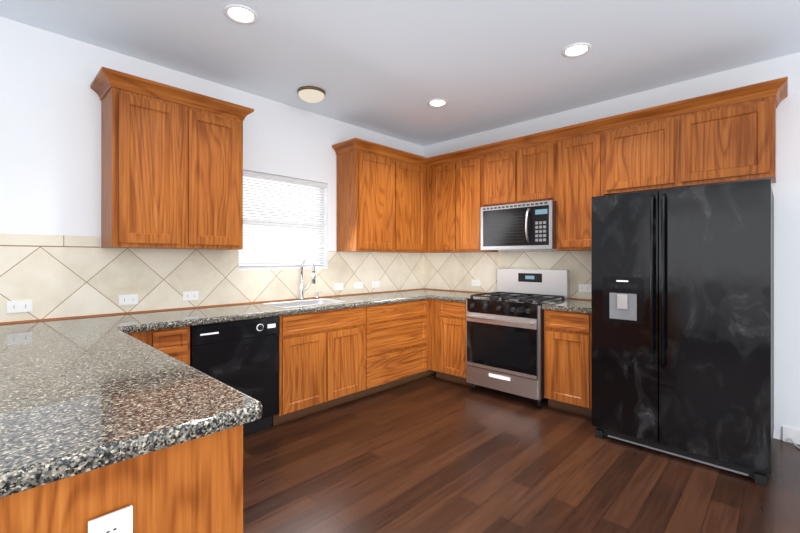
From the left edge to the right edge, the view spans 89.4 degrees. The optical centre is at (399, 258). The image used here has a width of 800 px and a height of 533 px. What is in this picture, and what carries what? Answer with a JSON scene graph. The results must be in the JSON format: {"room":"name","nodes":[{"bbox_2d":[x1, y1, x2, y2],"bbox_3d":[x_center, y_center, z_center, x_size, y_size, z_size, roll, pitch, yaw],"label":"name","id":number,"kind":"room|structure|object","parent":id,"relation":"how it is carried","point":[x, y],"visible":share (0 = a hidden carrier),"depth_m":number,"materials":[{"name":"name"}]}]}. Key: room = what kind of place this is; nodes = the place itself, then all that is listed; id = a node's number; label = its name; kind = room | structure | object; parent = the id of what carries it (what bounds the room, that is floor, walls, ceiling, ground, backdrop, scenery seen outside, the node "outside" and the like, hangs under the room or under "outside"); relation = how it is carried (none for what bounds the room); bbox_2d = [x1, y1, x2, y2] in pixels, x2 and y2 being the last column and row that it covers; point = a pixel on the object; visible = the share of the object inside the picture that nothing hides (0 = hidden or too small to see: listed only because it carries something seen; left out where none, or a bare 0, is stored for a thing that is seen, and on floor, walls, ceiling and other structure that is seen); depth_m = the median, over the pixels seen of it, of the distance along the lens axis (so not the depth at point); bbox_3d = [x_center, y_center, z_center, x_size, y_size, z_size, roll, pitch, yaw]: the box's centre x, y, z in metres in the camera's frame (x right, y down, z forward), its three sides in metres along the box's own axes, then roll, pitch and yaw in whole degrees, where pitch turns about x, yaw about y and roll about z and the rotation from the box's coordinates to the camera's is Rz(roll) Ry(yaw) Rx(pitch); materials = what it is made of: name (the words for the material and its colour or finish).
{"room":"kitchen","nodes":[
{"label":"kitchen","id":0,"kind":"room"},
{"bbox_2d":[0,17,423,323],"bbox_3d":[-2.132,-0.077,2.843,0.160,2.770,7.120,0,0,44],"label":"wall","id":1,"kind":"structure","parent":0,"point":[50,142],"depth_m":2.70,"materials":[{"name":"white paint"}]},
{"bbox_2d":[98,79,245,249],"bbox_3d":[-1.642,-0.594,2.979,0.341,1.035,0.855,0,0,44],"label":"upper cabinet","id":2,"kind":"object","parent":1,"relation":"attached to","point":[171,167],"depth_m":2.79,"materials":[{"name":"brown wood"}]},
{"bbox_2d":[0,170,423,321],"bbox_3d":[-1.545,-0.195,3.443,0.156,1.174,5.200,0,0,44],"label":"backsplash","id":3,"kind":"structure","parent":1,"relation":"in","point":[54,276],"depth_m":3.14,"materials":[{"name":"tile"}]},
{"bbox_2d":[7,300,31,312],"bbox_3d":[-2.344,0.293,2.492,0.008,0.072,0.115,0,0,44],"label":"electrical outlet","id":4,"kind":"object","parent":3,"relation":"attached to","point":[19,306],"visible":1,"depth_m":2.49,"materials":[{"name":"white plastic"}]},
{"bbox_2d":[119,294,137,304],"bbox_3d":[-1.949,0.293,2.903,0.008,0.072,0.115,0,0,44],"label":"electrical outlet","id":5,"kind":"object","parent":3,"relation":"attached to","point":[131,299],"visible":1,"depth_m":2.90,"materials":[{"name":"white plastic"}]},
{"bbox_2d":[183,291,198,300],"bbox_3d":[-1.658,0.293,3.206,0.008,0.072,0.115,0,0,44],"label":"electrical outlet","id":6,"kind":"object","parent":3,"relation":"attached to","point":[190,295],"visible":1,"depth_m":3.20,"materials":[{"name":"white plastic"}]},
{"bbox_2d":[334,283,342,289],"bbox_3d":[-0.644,0.293,4.263,0.008,0.072,0.115,0,0,44],"label":"electrical outlet","id":7,"kind":"object","parent":3,"relation":"attached to","point":[338,286],"visible":1,"depth_m":4.26,"materials":[{"name":"white plastic"}]},
{"bbox_2d":[355,282,362,288],"bbox_3d":[-0.454,0.293,4.461,0.008,0.072,0.115,0,0,44],"label":"electrical outlet","id":8,"kind":"object","parent":3,"relation":"attached to","point":[358,285],"visible":1,"depth_m":4.46,"materials":[{"name":"white plastic"}]},
{"bbox_2d":[372,281,379,287],"bbox_3d":[-0.274,0.293,4.649,0.008,0.072,0.115,0,0,44],"label":"electrical outlet","id":9,"kind":"object","parent":3,"relation":"attached to","point":[375,284],"visible":1,"depth_m":4.64,"materials":[{"name":"white plastic"}]},
{"bbox_2d":[0,288,423,323],"bbox_3d":[-1.487,0.387,3.384,0.009,0.010,5.194,0,0,44],"label":"trim","id":10,"kind":"structure","parent":1,"relation":"attached to","point":[223,305],"depth_m":3.09,"materials":[{"name":"brown wood"}]},
{"bbox_2d":[239,175,324,266],"bbox_3d":[-1.103,-0.332,3.865,0.030,0.812,0.924,0,0,44],"label":"window blinds","id":11,"kind":"object","parent":1,"relation":"attached to","point":[292,190],"visible":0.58,"depth_m":3.84,"materials":[{"name":"white plastic"}]},
{"bbox_2d":[335,147,425,252],"bbox_3d":[-0.161,-0.594,4.523,0.341,1.035,1.105,0,0,44],"label":"upper cabinet","id":12,"kind":"object","parent":1,"relation":"attached to","point":[381,196],"depth_m":4.23,"materials":[{"name":"brown wood"}]},
{"bbox_2d":[0,0,799,146],"bbox_3d":[0.409,-1.487,0.321,7.000,0.050,7.000,0,0,44],"label":"ceiling","id":13,"kind":"structure","parent":0,"point":[391,68],"depth_m":2.78,"materials":[{"name":"white paint"}]},
{"bbox_2d":[224,4,257,23],"bbox_3d":[-0.949,-1.458,2.415,0.190,0.008,0.190,0,0,44],"label":"recessed light","id":14,"kind":"object","parent":13,"relation":"in","point":[240,14],"visible":1,"depth_m":2.41,"materials":[{"name":"white plastic"}]},
{"bbox_2d":[297,86,324,102],"bbox_3d":[-0.774,-1.420,3.536,0.240,0.084,0.240,0,0,44],"label":"dome ceiling light","id":15,"kind":"object","parent":13,"relation":"attached to","point":[311,94],"visible":1,"depth_m":3.46,"materials":[{"name":"beige glass"}]},
{"bbox_2d":[427,99,447,106],"bbox_3d":[0.352,-1.458,3.785,0.190,0.008,0.190,0,0,44],"label":"recessed light","id":16,"kind":"object","parent":13,"relation":"in","point":[438,102],"visible":1,"depth_m":3.78,"materials":[{"name":"white plastic"}]},
{"bbox_2d":[562,43,590,57],"bbox_3d":[1.235,-1.458,2.828,0.190,0.008,0.190,0,0,44],"label":"recessed light","id":17,"kind":"object","parent":13,"relation":"in","point":[577,49],"visible":1,"depth_m":2.82,"materials":[{"name":"white plastic"}]},
{"bbox_2d":[243,373,799,532],"bbox_3d":[0.409,1.333,0.321,7.000,0.050,7.000,0,0,44],"label":"floor","id":18,"kind":"structure","parent":0,"point":[432,453],"depth_m":2.42,"materials":[{"name":"brown wood"}]},
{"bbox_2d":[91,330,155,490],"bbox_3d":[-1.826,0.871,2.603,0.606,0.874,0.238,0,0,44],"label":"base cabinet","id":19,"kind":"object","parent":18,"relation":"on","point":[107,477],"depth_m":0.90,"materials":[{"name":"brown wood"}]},
{"bbox_2d":[88,505,132,532],"bbox_3d":[-0.616,0.603,0.861,0.008,0.120,0.078,0,0,44],"label":"outlet","id":20,"kind":"object","parent":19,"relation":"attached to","point":[119,521],"visible":0.97,"depth_m":0.86,"materials":[{"name":"white plastic"}]},
{"bbox_2d":[0,326,261,497],"bbox_3d":[-1.313,0.412,1.371,1.740,0.040,0.930,0,0,44],"label":"countertop","id":21,"kind":"structure","parent":19,"relation":"on","point":[81,395],"depth_m":1.09,"materials":[{"name":"stone"}]},
{"bbox_2d":[190,316,279,436],"bbox_3d":[-1.336,0.874,3.049,0.603,0.868,0.628,0,0,44],"label":"dishwasher","id":22,"kind":"object","parent":18,"relation":"on","point":[242,356],"visible":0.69,"depth_m":2.90,"materials":[{"name":"black metal"}]},
{"bbox_2d":[384,299,463,378],"bbox_3d":[0.293,0.871,4.811,0.606,0.874,0.674,0,0,44],"label":"base cabinet","id":23,"kind":"object","parent":18,"relation":"on","point":[423,338],"depth_m":4.19,"materials":[{"name":"brown wood"}]},
{"bbox_2d":[0,258,455,337],"bbox_3d":[-0.956,0.280,3.426,0.710,0.574,4.390,0,0,44],"label":"countertop","id":24,"kind":"structure","parent":23,"relation":"on","point":[145,321],"depth_m":2.96,"materials":[{"name":"stone"}]},
{"bbox_2d":[436,291,488,301],"bbox_3d":[0.726,0.412,4.415,0.467,0.040,0.635,0,0,44],"label":"countertop","id":25,"kind":"structure","parent":23,"relation":"on","point":[459,296],"depth_m":4.27,"materials":[{"name":"stone"}]},
{"bbox_2d":[542,299,591,312],"bbox_3d":[1.598,0.412,3.578,0.417,0.040,0.635,0,0,44],"label":"countertop","id":26,"kind":"structure","parent":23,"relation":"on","point":[573,305],"depth_m":3.43,"materials":[{"name":"stone"}]},
{"bbox_2d":[466,269,569,407],"bbox_3d":[1.131,0.708,3.947,0.758,1.200,0.729,0,0,44],"label":"range","id":27,"kind":"object","parent":18,"relation":"on","point":[505,338],"visible":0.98,"depth_m":3.76,"materials":[{"name":"silver metal"}]},
{"bbox_2d":[592,179,773,485],"bbox_3d":[2.041,0.426,2.929,0.972,1.763,0.917,0,0,44],"label":"fridge","id":28,"kind":"object","parent":18,"relation":"on","point":[683,323],"visible":1,"depth_m":2.57,"materials":[{"name":"black metal"}]},
{"bbox_2d":[424,52,799,439],"bbox_3d":[2.874,-0.077,2.890,7.000,2.770,0.120,0,0,44],"label":"wall","id":29,"kind":"structure","parent":0,"point":[786,189],"depth_m":2.93,"materials":[{"name":"white paint"}]},
{"bbox_2d":[426,151,497,252],"bbox_3d":[0.699,-0.594,4.645,0.770,1.035,0.342,0,0,44],"label":"upper cabinet","id":30,"kind":"object","parent":29,"relation":"attached to","point":[453,186],"depth_m":4.50,"materials":[{"name":"brown wood"}]},
{"bbox_2d":[424,251,591,298],"bbox_3d":[1.169,0.156,4.435,2.400,0.472,0.001,0,0,44],"label":"backsplash","id":31,"kind":"structure","parent":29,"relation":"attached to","point":[460,271],"depth_m":4.57,"materials":[{"name":"tile"}]},
{"bbox_2d":[472,280,479,285],"bbox_3d":[0.884,0.278,4.701,0.115,0.072,0.008,0,0,44],"label":"electrical outlet","id":32,"kind":"object","parent":31,"relation":"attached to","point":[475,282],"visible":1,"depth_m":4.70,"materials":[{"name":"white plastic"}]},
{"bbox_2d":[579,284,590,291],"bbox_3d":[1.765,0.278,3.856,0.115,0.072,0.008,0,0,44],"label":"electrical outlet","id":33,"kind":"object","parent":31,"relation":"attached to","point":[584,287],"visible":1,"depth_m":3.85,"materials":[{"name":"white plastic"}]},
{"bbox_2d":[424,288,591,299],"bbox_3d":[1.176,0.387,4.420,2.370,0.010,0.010,0,0,44],"label":"trim","id":34,"kind":"structure","parent":29,"relation":"attached to","point":[424,288],"depth_m":4.74,"materials":[{"name":"brown wood"}]},
{"bbox_2d":[482,135,557,206],"bbox_3d":[1.261,-0.824,4.106,0.788,0.575,0.342,0,0,44],"label":"upper cabinet","id":35,"kind":"object","parent":29,"relation":"attached to","point":[517,173],"depth_m":3.94,"materials":[{"name":"brown wood"}]},
{"bbox_2d":[481,200,555,250],"bbox_3d":[1.226,-0.313,4.053,0.756,0.442,0.464,0,0,44],"label":"microwave","id":36,"kind":"object","parent":35,"relation":"attached to","point":[527,226],"visible":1,"depth_m":3.89,"materials":[{"name":"silver metal"}]},
{"bbox_2d":[556,127,605,250],"bbox_3d":[1.692,-0.594,3.692,0.407,1.035,0.342,0,0,44],"label":"upper cabinet","id":37,"kind":"object","parent":29,"relation":"attached to","point":[581,154],"depth_m":3.58,"materials":[{"name":"brown wood"}]},
{"bbox_2d":[606,87,777,194],"bbox_3d":[2.225,-0.831,3.181,1.070,0.560,0.342,0,0,44],"label":"upper cabinet","id":38,"kind":"object","parent":29,"relation":"attached to","point":[724,141],"depth_m":2.99,"materials":[{"name":"brown wood"}]},
{"bbox_2d":[783,427,799,444],"bbox_3d":[4.054,1.258,1.664,3.600,0.100,0.013,0,0,44],"label":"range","id":39,"kind":"object","parent":29,"relation":"attached to","point":[792,434],"visible":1,"depth_m":2.87,"materials":[{"name":"white"}]}
]}

